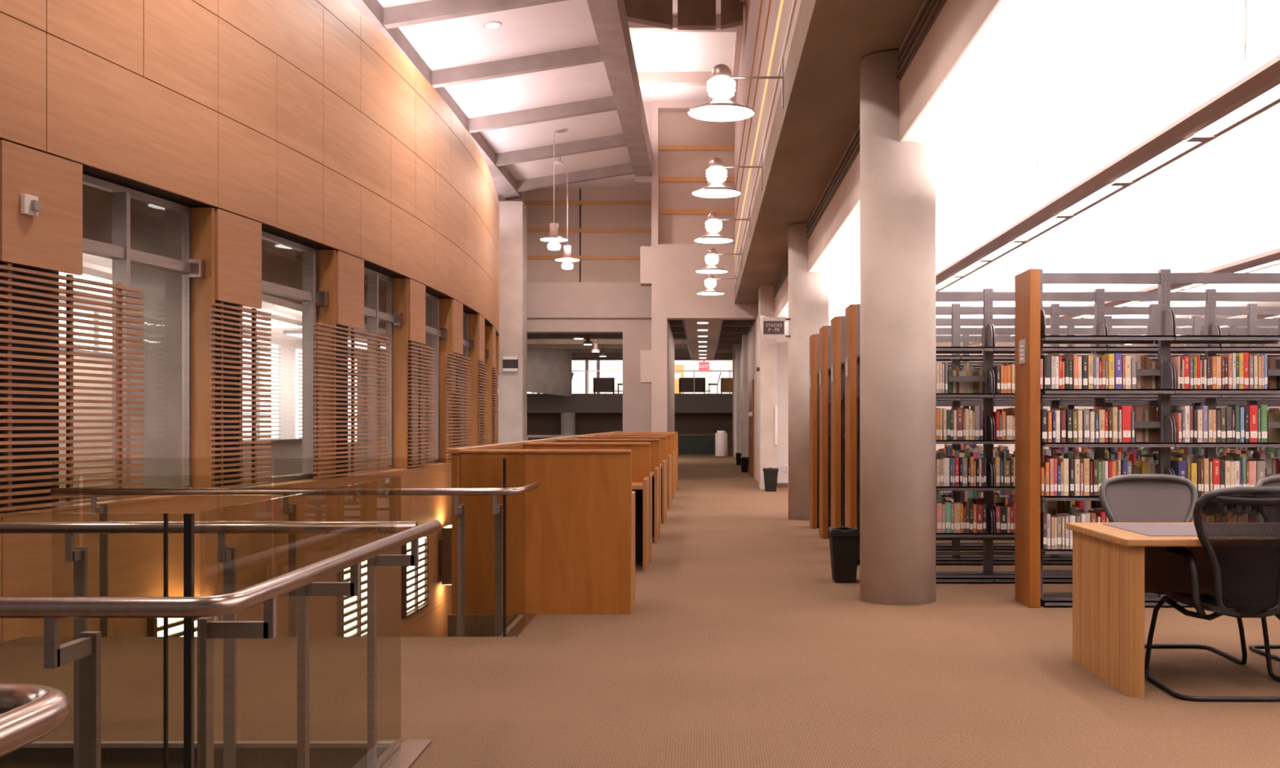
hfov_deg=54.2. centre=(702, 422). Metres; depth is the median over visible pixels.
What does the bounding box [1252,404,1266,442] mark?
book
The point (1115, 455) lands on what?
books
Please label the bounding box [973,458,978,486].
book
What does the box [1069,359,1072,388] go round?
book
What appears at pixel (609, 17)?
beam
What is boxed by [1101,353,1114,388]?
book
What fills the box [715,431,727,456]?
litter bin
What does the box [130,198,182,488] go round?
window
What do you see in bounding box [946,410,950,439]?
book
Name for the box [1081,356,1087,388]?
book
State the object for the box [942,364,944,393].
book
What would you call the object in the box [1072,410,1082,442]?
book
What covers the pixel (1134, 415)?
bookend
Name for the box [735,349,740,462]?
column
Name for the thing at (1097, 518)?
book
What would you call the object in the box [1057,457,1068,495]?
book
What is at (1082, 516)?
book
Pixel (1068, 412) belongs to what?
book
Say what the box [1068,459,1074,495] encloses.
book
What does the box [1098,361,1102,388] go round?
book
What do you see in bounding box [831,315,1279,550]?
bookcase
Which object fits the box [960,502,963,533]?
book
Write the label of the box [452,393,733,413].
half wall
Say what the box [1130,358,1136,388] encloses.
book
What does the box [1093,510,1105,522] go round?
book
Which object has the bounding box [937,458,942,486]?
book
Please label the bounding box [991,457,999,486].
book
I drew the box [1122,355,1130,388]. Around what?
book
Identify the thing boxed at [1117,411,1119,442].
book
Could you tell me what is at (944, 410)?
book
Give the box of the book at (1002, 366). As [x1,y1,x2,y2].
[1000,364,1004,393]
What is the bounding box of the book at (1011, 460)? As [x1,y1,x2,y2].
[1006,458,1013,486]
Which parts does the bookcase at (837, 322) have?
panel, shelf, shelf, shelf, shelf, rail, shelf, shelf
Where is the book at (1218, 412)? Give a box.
[1216,410,1220,442]
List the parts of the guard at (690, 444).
rail, rail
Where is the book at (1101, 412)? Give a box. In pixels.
[1092,409,1104,442]
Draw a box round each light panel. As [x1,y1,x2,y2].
[58,266,111,297]
[242,303,302,328]
[283,329,385,349]
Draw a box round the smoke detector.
[554,156,564,164]
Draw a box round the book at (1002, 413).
[999,411,1005,439]
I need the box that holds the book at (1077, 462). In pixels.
[1069,458,1079,495]
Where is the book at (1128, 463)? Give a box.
[1126,461,1131,474]
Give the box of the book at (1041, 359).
[1040,359,1042,389]
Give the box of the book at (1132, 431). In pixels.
[1130,412,1134,442]
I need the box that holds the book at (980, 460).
[975,457,981,486]
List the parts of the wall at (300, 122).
pier panel, pier panel, pier panel, pier panel, pier panel, pier panel, pier panel, pier panel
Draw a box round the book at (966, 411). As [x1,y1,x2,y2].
[963,408,968,439]
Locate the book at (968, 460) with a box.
[967,458,969,486]
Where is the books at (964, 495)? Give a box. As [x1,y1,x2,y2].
[935,409,1279,502]
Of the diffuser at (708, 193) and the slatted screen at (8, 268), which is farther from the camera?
the diffuser at (708, 193)
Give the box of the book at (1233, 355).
[1223,353,1235,388]
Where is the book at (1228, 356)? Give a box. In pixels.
[1219,354,1231,388]
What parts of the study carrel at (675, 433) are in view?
panel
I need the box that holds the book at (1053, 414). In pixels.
[1051,412,1055,442]
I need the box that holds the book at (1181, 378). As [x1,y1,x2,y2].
[1180,358,1182,388]
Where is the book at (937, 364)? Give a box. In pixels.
[935,362,939,393]
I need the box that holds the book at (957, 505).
[950,502,959,533]
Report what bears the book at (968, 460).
on the bookcase at (988, 296)
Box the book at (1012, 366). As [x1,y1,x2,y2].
[1010,364,1014,393]
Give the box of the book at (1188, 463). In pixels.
[1186,462,1190,479]
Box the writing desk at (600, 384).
[593,377,615,393]
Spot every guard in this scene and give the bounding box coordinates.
[0,476,441,767]
[0,683,71,757]
[49,454,539,636]
[680,434,715,455]
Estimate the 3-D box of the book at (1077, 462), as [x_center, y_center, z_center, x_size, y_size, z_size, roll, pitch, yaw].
[2.632,0.387,8.835,0.034,0.256,0.152,0,0,0]
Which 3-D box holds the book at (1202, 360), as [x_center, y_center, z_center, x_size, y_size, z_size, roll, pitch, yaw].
[3.515,-0.341,8.837,0.012,0.211,0.155,0,0,0]
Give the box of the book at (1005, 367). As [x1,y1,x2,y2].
[1004,366,1007,393]
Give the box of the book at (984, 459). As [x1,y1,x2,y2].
[979,457,986,486]
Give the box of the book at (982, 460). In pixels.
[981,459,983,486]
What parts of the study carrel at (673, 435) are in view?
panel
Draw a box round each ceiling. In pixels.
[82,239,385,336]
[348,0,634,199]
[380,320,755,359]
[542,173,651,188]
[682,320,723,360]
[777,0,1279,322]
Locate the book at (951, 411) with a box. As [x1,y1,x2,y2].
[946,409,953,439]
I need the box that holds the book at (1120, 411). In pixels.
[1117,409,1121,442]
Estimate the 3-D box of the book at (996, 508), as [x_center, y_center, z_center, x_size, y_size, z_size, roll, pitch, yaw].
[2.383,0.784,10.137,0.029,0.212,0.156,0,0,0]
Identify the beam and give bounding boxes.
[586,0,652,176]
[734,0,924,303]
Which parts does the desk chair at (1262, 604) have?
armrest, seat frame, seat, frame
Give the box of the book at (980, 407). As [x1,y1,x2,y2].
[979,406,982,439]
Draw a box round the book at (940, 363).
[939,362,942,393]
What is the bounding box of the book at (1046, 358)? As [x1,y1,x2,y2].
[1040,355,1050,389]
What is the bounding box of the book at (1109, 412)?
[1104,410,1111,442]
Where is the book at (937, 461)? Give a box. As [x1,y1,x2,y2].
[935,458,939,486]
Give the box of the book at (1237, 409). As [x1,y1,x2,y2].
[1226,406,1239,442]
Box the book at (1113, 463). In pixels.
[1105,460,1115,477]
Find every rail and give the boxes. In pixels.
[459,370,733,393]
[527,435,577,440]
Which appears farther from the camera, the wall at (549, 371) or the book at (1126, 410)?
the wall at (549, 371)
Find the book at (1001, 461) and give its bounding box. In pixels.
[1000,460,1003,486]
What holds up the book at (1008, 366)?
on the bookcase at (988, 296)
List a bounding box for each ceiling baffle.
[623,0,672,29]
[677,0,715,30]
[720,0,742,29]
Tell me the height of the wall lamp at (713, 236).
0.550 m
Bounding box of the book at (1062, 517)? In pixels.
[1060,515,1064,549]
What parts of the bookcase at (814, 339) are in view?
panel, shelf, shelf, shelf, shelf, rail, shelf, shelf, shelf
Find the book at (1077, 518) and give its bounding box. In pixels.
[1073,515,1080,522]
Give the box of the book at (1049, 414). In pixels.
[1047,412,1051,442]
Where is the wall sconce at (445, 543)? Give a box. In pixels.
[439,524,451,584]
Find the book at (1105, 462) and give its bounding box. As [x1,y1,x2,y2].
[1100,460,1107,479]
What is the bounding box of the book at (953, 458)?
[952,457,954,486]
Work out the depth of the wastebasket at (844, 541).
10.09 m
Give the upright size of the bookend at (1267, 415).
0.190 m
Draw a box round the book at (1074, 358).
[1067,355,1077,388]
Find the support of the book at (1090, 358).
on the bookcase at (1030, 335)
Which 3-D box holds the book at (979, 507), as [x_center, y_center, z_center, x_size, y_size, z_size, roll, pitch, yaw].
[2.234,0.779,10.135,0.050,0.222,0.152,0,0,0]
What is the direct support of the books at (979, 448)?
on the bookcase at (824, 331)
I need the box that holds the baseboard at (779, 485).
[777,483,788,487]
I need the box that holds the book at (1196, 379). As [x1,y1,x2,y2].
[1189,356,1197,388]
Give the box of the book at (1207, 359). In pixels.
[1204,358,1209,388]
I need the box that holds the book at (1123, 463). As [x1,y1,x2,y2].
[1120,460,1126,475]
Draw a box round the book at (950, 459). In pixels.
[949,457,952,486]
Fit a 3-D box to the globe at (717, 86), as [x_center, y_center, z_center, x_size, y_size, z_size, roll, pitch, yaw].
[0.164,-2.949,11.000,0.252,0.147,0.252,0,0,0]
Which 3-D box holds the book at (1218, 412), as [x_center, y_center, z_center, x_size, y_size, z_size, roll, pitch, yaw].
[3.625,0.028,8.835,0.025,0.225,0.151,0,0,0]
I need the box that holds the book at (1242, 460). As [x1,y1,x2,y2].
[1233,457,1246,486]
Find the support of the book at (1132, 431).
on the bookcase at (1030, 335)
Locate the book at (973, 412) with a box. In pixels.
[972,411,974,439]
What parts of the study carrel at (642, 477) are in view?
panel, panel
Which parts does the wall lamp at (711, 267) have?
lamp shade, arm, wall plate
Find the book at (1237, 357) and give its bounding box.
[1235,356,1239,388]
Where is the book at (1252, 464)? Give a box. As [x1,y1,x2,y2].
[1245,460,1256,495]
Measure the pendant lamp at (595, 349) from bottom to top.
0.662 m
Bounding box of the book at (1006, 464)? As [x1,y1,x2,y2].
[1003,460,1010,486]
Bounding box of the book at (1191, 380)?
[1189,358,1193,388]
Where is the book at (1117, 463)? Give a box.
[1115,462,1118,475]
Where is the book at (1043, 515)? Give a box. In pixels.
[1040,511,1046,549]
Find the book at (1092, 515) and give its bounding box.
[1085,511,1095,522]
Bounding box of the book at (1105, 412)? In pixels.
[1104,411,1107,442]
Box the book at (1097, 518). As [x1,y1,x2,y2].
[1095,515,1100,522]
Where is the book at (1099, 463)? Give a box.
[1097,461,1101,495]
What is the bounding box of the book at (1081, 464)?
[1080,462,1083,495]
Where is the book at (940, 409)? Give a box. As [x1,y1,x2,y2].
[937,408,942,439]
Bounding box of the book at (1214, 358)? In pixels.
[1204,356,1216,388]
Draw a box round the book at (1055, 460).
[1050,457,1057,495]
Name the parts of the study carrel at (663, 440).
panel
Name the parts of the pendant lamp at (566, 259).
globe, lamp shade, cord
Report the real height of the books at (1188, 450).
1.395 m
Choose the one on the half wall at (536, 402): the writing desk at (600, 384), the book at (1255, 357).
the writing desk at (600, 384)
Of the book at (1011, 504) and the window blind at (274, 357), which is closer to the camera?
the book at (1011, 504)
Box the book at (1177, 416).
[1171,413,1182,442]
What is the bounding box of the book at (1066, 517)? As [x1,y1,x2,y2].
[1058,515,1069,549]
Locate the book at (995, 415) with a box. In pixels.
[991,411,999,439]
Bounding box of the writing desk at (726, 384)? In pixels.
[720,377,733,393]
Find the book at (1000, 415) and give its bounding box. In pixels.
[999,414,1001,439]
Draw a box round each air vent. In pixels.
[773,261,788,297]
[806,126,859,239]
[896,0,946,81]
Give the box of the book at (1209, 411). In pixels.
[1207,409,1212,442]
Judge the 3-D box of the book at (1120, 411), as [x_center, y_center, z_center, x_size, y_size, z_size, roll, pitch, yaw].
[2.936,0.025,8.833,0.012,0.229,0.148,0,0,0]
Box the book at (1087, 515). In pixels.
[1079,511,1089,522]
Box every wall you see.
[0,0,499,642]
[58,261,367,468]
[58,347,111,488]
[242,438,302,478]
[412,298,430,461]
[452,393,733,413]
[452,413,733,455]
[497,188,651,282]
[527,282,651,431]
[527,349,572,396]
[527,360,732,393]
[635,101,758,431]
[732,315,758,482]
[733,0,801,284]
[774,0,1001,317]
[777,322,1247,483]
[1257,317,1279,409]
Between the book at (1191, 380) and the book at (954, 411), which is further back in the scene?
the book at (954, 411)
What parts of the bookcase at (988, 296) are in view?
tie rail, shelf, shelf, shelf, shelf, shelf, shelf, shelf, shelf, shelf, shelf, tie rail, shelf, shelf, rail, shelf, shelf, shelf, shelf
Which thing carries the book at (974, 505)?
on the bookcase at (988, 296)
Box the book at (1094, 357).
[1093,356,1096,388]
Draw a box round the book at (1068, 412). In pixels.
[1061,409,1071,442]
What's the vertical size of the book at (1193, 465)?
0.229 m
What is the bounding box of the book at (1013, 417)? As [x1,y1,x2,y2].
[1013,417,1014,439]
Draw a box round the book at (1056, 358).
[1054,356,1058,388]
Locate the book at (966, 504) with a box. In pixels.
[961,501,968,533]
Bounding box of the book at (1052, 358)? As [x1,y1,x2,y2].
[1050,356,1054,388]
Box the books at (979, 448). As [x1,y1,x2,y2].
[935,444,1279,497]
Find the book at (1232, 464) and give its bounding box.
[1230,461,1235,487]
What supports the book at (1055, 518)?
on the bookcase at (1030, 335)
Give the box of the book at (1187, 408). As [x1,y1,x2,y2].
[1176,405,1190,442]
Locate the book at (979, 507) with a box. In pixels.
[976,504,982,533]
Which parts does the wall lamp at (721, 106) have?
lamp shade, arm, wall plate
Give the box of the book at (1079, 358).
[1077,356,1081,388]
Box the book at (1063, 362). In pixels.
[1062,361,1064,388]
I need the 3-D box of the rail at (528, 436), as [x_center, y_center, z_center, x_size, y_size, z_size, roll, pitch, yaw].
[-3.125,0.965,30.600,2.550,1.310,0.060,0,0,0]
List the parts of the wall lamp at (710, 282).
lamp shade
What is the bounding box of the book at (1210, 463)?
[1208,462,1212,491]
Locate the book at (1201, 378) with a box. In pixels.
[1200,360,1202,388]
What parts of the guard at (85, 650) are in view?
post, post, post, handrail, handrail, post, glass panel, post, post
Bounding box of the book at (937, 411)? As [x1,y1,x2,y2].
[935,408,939,439]
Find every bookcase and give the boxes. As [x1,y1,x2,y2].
[809,333,1279,528]
[819,325,1279,538]
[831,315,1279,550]
[844,303,1279,564]
[935,288,1279,583]
[1014,268,1279,608]
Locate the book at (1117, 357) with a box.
[1114,353,1122,388]
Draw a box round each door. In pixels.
[674,364,684,393]
[748,379,754,478]
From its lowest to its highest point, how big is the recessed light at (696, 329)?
0.030 m
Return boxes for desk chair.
[708,372,720,393]
[1098,474,1247,664]
[1144,486,1279,702]
[1248,475,1279,661]
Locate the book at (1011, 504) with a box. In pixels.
[1008,502,1014,533]
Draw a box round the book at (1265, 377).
[1256,354,1267,388]
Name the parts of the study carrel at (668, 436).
panel, panel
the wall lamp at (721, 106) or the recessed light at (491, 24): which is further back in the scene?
the recessed light at (491, 24)
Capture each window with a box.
[58,173,205,502]
[82,184,460,355]
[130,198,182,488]
[242,231,328,484]
[347,266,402,472]
[412,292,447,465]
[460,311,474,445]
[478,349,488,445]
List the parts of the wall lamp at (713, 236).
lamp shade, arm, wall plate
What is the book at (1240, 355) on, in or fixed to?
on the bookcase at (1030, 335)
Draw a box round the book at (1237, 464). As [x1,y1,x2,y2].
[1225,460,1239,487]
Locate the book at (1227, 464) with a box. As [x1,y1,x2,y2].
[1224,461,1230,488]
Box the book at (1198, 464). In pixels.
[1196,462,1200,495]
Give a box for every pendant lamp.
[539,133,568,250]
[555,166,579,269]
[573,333,583,339]
[582,333,592,345]
[591,339,599,352]
[599,344,606,356]
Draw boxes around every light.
[146,615,221,636]
[337,560,377,636]
[401,536,428,619]
[483,22,502,28]
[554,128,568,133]
[696,321,709,324]
[696,328,709,330]
[935,0,1279,292]
[968,233,1279,346]
[1116,301,1279,346]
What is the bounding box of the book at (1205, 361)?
[1204,359,1206,388]
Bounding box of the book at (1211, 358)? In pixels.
[1201,357,1212,388]
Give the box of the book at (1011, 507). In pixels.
[1005,504,1013,533]
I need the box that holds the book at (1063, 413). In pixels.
[1060,410,1066,442]
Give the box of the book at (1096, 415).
[1094,413,1098,442]
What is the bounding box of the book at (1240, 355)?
[1235,353,1244,388]
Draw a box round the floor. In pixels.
[0,455,1279,767]
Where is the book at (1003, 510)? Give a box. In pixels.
[1000,506,1007,533]
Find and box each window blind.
[58,306,111,353]
[242,339,281,440]
[296,349,359,441]
[605,367,622,391]
[685,368,711,391]
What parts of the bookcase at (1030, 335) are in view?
panel, shelf, tie rail, shelf, shelf, shelf, shelf, shelf, rail, shelf, shelf, shelf, shelf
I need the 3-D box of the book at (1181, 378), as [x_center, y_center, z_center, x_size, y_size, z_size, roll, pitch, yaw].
[3.362,-0.343,8.840,0.012,0.216,0.161,0,0,0]
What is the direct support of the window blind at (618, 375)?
attached to the wall at (579, 377)
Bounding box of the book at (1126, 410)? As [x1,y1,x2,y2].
[1115,405,1130,442]
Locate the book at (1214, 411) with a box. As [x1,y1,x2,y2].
[1212,409,1216,442]
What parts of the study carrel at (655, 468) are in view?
panel, panel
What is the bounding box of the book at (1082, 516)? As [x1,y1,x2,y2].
[1075,512,1085,522]
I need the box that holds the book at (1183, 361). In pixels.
[1182,359,1184,388]
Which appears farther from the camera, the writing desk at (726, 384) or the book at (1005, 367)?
the writing desk at (726, 384)
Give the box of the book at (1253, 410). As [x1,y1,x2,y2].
[1240,405,1257,442]
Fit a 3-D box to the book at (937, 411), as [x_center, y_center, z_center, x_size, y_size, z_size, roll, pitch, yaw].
[1.896,0.016,10.135,0.024,0.248,0.152,0,0,0]
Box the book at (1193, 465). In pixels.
[1190,462,1196,488]
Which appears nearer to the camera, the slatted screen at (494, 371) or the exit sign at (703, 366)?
the slatted screen at (494, 371)
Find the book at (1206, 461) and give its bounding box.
[1195,457,1208,493]
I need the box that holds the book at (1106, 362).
[1105,360,1108,388]
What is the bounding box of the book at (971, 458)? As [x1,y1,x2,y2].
[966,456,973,486]
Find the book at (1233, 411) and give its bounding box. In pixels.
[1231,409,1235,442]
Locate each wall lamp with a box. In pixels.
[687,58,783,121]
[691,153,762,198]
[693,208,750,244]
[695,244,742,274]
[696,271,736,295]
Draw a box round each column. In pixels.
[497,200,527,443]
[560,413,575,435]
[585,360,599,393]
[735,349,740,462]
[742,334,747,457]
[758,285,777,488]
[788,222,829,519]
[859,49,935,604]
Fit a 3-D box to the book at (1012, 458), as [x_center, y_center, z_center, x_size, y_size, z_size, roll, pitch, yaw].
[2.518,0.399,10.132,0.019,0.232,0.146,0,0,0]
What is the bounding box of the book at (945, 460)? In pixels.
[939,457,949,486]
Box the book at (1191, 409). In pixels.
[1190,408,1193,442]
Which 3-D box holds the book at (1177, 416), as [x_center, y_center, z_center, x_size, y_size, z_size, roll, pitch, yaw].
[3.353,0.037,8.832,0.021,0.207,0.145,0,0,0]
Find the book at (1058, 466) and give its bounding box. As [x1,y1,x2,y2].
[1057,465,1060,495]
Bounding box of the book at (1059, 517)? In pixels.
[1050,515,1061,549]
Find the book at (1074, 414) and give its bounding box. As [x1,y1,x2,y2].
[1071,411,1077,442]
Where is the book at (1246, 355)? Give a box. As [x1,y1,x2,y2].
[1240,352,1248,388]
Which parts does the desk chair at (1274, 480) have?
frame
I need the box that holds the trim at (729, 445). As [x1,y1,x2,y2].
[452,428,733,448]
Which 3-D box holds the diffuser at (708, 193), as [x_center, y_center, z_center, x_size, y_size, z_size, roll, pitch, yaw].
[0.164,-2.726,14.850,0.564,0.008,0.564,0,0,0]
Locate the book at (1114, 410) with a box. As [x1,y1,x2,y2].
[1106,407,1117,442]
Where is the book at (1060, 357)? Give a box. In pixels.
[1058,356,1062,388]
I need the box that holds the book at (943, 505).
[942,503,945,533]
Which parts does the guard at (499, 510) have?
post, post, handrail, post, post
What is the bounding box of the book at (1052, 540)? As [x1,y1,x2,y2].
[1050,515,1054,549]
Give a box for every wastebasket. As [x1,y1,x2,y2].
[735,453,741,465]
[740,457,748,472]
[762,467,778,491]
[827,526,859,582]
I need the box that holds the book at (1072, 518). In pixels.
[1063,514,1075,549]
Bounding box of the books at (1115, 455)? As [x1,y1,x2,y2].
[945,367,1279,506]
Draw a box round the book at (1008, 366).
[1004,364,1010,393]
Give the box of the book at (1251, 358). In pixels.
[1248,356,1253,388]
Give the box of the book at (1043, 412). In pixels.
[1040,409,1047,442]
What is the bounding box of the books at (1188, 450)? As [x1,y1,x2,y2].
[941,444,1265,495]
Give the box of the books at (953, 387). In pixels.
[935,362,1279,512]
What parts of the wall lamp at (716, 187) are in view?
lamp shade, arm, wall plate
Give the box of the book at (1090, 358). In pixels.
[1084,355,1093,388]
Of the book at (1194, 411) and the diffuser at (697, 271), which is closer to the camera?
the book at (1194, 411)
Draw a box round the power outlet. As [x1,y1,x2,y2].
[783,465,787,471]
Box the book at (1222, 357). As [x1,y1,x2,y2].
[1221,356,1224,388]
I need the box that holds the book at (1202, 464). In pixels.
[1191,462,1203,495]
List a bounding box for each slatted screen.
[0,263,143,511]
[209,302,271,488]
[313,321,389,479]
[407,341,435,467]
[445,351,471,462]
[477,361,488,445]
[492,368,497,444]
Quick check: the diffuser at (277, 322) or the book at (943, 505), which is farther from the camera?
the diffuser at (277, 322)
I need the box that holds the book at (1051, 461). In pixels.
[1044,457,1053,495]
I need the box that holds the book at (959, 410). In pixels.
[952,407,963,439]
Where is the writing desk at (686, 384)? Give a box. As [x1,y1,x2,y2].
[679,377,705,393]
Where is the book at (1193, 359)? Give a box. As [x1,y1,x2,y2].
[1192,358,1195,388]
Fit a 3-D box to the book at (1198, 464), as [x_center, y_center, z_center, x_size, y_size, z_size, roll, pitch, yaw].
[3.488,0.400,8.831,0.021,0.229,0.144,0,0,0]
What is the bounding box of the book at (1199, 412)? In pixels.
[1196,409,1202,442]
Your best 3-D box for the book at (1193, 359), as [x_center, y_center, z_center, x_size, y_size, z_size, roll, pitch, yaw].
[3.454,-0.343,8.843,0.010,0.216,0.167,0,0,0]
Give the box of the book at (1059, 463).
[1057,461,1063,495]
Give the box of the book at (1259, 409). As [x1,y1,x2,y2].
[1257,408,1260,442]
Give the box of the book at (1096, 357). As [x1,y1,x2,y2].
[1095,356,1098,388]
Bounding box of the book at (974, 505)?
[973,503,976,533]
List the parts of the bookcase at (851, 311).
panel, shelf, shelf, shelf, tie rail, tie rail, shelf, shelf, shelf, shelf, shelf, rail, shelf, shelf, shelf, shelf, shelf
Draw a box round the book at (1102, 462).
[1097,460,1104,484]
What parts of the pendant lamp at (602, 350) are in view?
lamp shade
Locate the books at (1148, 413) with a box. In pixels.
[1046,352,1279,522]
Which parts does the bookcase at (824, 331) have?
panel, shelf, shelf, rail, shelf, shelf, shelf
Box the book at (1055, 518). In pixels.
[1053,516,1057,549]
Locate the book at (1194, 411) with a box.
[1192,409,1196,442]
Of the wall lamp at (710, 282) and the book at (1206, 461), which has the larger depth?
the wall lamp at (710, 282)
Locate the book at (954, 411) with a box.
[953,410,956,439]
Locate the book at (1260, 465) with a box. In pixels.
[1249,460,1265,482]
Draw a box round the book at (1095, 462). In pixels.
[1089,459,1097,495]
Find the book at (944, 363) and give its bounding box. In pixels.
[942,362,947,393]
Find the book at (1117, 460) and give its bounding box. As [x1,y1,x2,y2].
[1111,459,1120,475]
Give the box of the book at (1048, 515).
[1045,512,1050,549]
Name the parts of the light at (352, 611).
lamp panel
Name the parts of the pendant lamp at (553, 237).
lamp shade, cord, globe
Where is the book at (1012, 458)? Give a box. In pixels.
[1009,457,1014,486]
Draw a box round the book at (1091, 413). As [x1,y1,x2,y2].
[1089,411,1094,442]
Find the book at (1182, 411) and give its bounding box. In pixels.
[1174,409,1185,442]
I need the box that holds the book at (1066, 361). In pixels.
[1062,358,1069,388]
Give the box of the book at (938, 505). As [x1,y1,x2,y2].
[935,502,942,533]
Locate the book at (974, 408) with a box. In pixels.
[970,405,979,439]
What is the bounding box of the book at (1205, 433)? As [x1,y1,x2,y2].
[1195,405,1208,442]
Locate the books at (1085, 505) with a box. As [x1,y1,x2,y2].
[1042,453,1265,515]
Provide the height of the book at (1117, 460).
0.252 m
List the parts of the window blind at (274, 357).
post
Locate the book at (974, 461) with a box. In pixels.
[973,461,975,486]
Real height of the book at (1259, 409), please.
0.238 m
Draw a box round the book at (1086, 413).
[1077,409,1089,442]
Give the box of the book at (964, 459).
[959,457,967,486]
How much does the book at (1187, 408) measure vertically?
0.256 m
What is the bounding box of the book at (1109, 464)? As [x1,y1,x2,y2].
[1107,461,1111,478]
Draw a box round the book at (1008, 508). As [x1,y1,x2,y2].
[1005,506,1010,533]
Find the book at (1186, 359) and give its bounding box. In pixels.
[1180,356,1189,388]
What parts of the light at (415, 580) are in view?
lamp panel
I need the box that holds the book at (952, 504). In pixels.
[951,502,954,533]
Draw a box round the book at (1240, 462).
[1240,462,1241,495]
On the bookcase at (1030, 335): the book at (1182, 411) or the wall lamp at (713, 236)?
the book at (1182, 411)
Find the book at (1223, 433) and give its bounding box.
[1212,408,1226,442]
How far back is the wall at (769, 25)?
16.35 m
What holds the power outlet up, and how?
attached to the wall at (782, 344)
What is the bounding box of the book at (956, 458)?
[951,456,959,486]
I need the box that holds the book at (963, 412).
[963,412,964,439]
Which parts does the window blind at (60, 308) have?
post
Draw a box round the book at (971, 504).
[967,501,973,533]
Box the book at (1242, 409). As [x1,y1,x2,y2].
[1240,407,1244,442]
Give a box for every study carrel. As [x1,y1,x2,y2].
[460,449,635,614]
[524,442,652,571]
[556,439,661,542]
[579,436,666,524]
[595,434,671,509]
[608,433,675,498]
[618,431,678,490]
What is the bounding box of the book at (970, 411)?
[968,410,972,439]
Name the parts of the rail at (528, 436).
rail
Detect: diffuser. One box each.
[242,311,302,328]
[540,237,567,241]
[555,258,579,262]
[688,105,753,121]
[693,189,740,198]
[694,238,732,243]
[696,270,727,273]
[697,292,724,295]
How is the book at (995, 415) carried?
on the bookcase at (988, 296)
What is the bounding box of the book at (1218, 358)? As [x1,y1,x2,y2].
[1216,356,1221,388]
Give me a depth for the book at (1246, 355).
8.76 m
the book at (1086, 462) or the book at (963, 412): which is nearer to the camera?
the book at (1086, 462)
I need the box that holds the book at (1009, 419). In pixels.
[1005,415,1013,439]
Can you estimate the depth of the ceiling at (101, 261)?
15.21 m
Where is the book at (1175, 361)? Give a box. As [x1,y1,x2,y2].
[1169,356,1180,388]
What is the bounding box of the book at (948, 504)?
[942,502,951,533]
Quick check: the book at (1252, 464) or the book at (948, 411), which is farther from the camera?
the book at (948, 411)
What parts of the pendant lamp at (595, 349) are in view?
lamp shade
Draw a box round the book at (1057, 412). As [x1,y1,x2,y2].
[1049,410,1060,442]
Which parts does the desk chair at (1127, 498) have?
frame, seat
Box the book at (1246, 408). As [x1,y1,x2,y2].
[1240,406,1248,442]
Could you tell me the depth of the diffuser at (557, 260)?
27.13 m
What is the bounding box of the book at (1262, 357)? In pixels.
[1257,355,1264,388]
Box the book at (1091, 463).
[1089,462,1093,495]
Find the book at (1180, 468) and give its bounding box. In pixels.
[1170,460,1186,478]
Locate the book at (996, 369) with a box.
[992,365,999,393]
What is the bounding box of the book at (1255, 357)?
[1249,355,1257,388]
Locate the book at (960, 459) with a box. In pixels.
[959,457,962,486]
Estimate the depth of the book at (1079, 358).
8.76 m
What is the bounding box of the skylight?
[627,0,746,102]
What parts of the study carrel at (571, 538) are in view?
panel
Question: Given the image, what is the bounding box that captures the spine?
[447,431,621,614]
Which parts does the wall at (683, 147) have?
recess panel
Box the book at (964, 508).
[963,506,965,533]
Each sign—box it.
[698,360,709,371]
[762,317,791,338]
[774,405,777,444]
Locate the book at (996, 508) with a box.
[991,505,999,533]
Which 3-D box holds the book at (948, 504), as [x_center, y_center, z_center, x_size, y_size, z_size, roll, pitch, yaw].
[1.978,0.769,10.135,0.045,0.242,0.151,0,0,0]
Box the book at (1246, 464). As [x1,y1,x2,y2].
[1245,462,1248,495]
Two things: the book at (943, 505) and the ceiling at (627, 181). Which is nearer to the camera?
the book at (943, 505)
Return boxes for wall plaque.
[502,356,518,371]
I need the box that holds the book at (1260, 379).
[1257,356,1262,388]
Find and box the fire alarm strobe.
[20,193,40,217]
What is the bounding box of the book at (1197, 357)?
[1189,355,1199,388]
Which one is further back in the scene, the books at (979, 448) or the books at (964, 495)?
the books at (979, 448)
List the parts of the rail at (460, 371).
rail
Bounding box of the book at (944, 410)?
[942,408,946,439]
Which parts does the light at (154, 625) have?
lamp panel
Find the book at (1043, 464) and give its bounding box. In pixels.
[1040,462,1048,495]
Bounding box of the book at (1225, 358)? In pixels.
[1224,357,1227,388]
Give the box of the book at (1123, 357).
[1122,356,1124,388]
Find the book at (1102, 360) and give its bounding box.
[1098,357,1105,388]
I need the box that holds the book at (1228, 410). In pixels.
[1217,407,1231,442]
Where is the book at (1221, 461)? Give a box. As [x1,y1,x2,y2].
[1219,459,1224,488]
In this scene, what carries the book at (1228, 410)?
on the bookcase at (1030, 335)
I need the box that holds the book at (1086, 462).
[1077,457,1089,495]
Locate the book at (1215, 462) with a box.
[1208,458,1219,490]
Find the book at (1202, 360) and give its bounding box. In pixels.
[1200,359,1204,388]
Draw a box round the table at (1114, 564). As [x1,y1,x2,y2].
[1066,522,1279,697]
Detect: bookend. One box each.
[1133,415,1135,442]
[1136,361,1137,388]
[1266,361,1268,388]
[1266,415,1268,442]
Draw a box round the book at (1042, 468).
[1040,466,1044,495]
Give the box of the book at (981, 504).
[978,502,986,533]

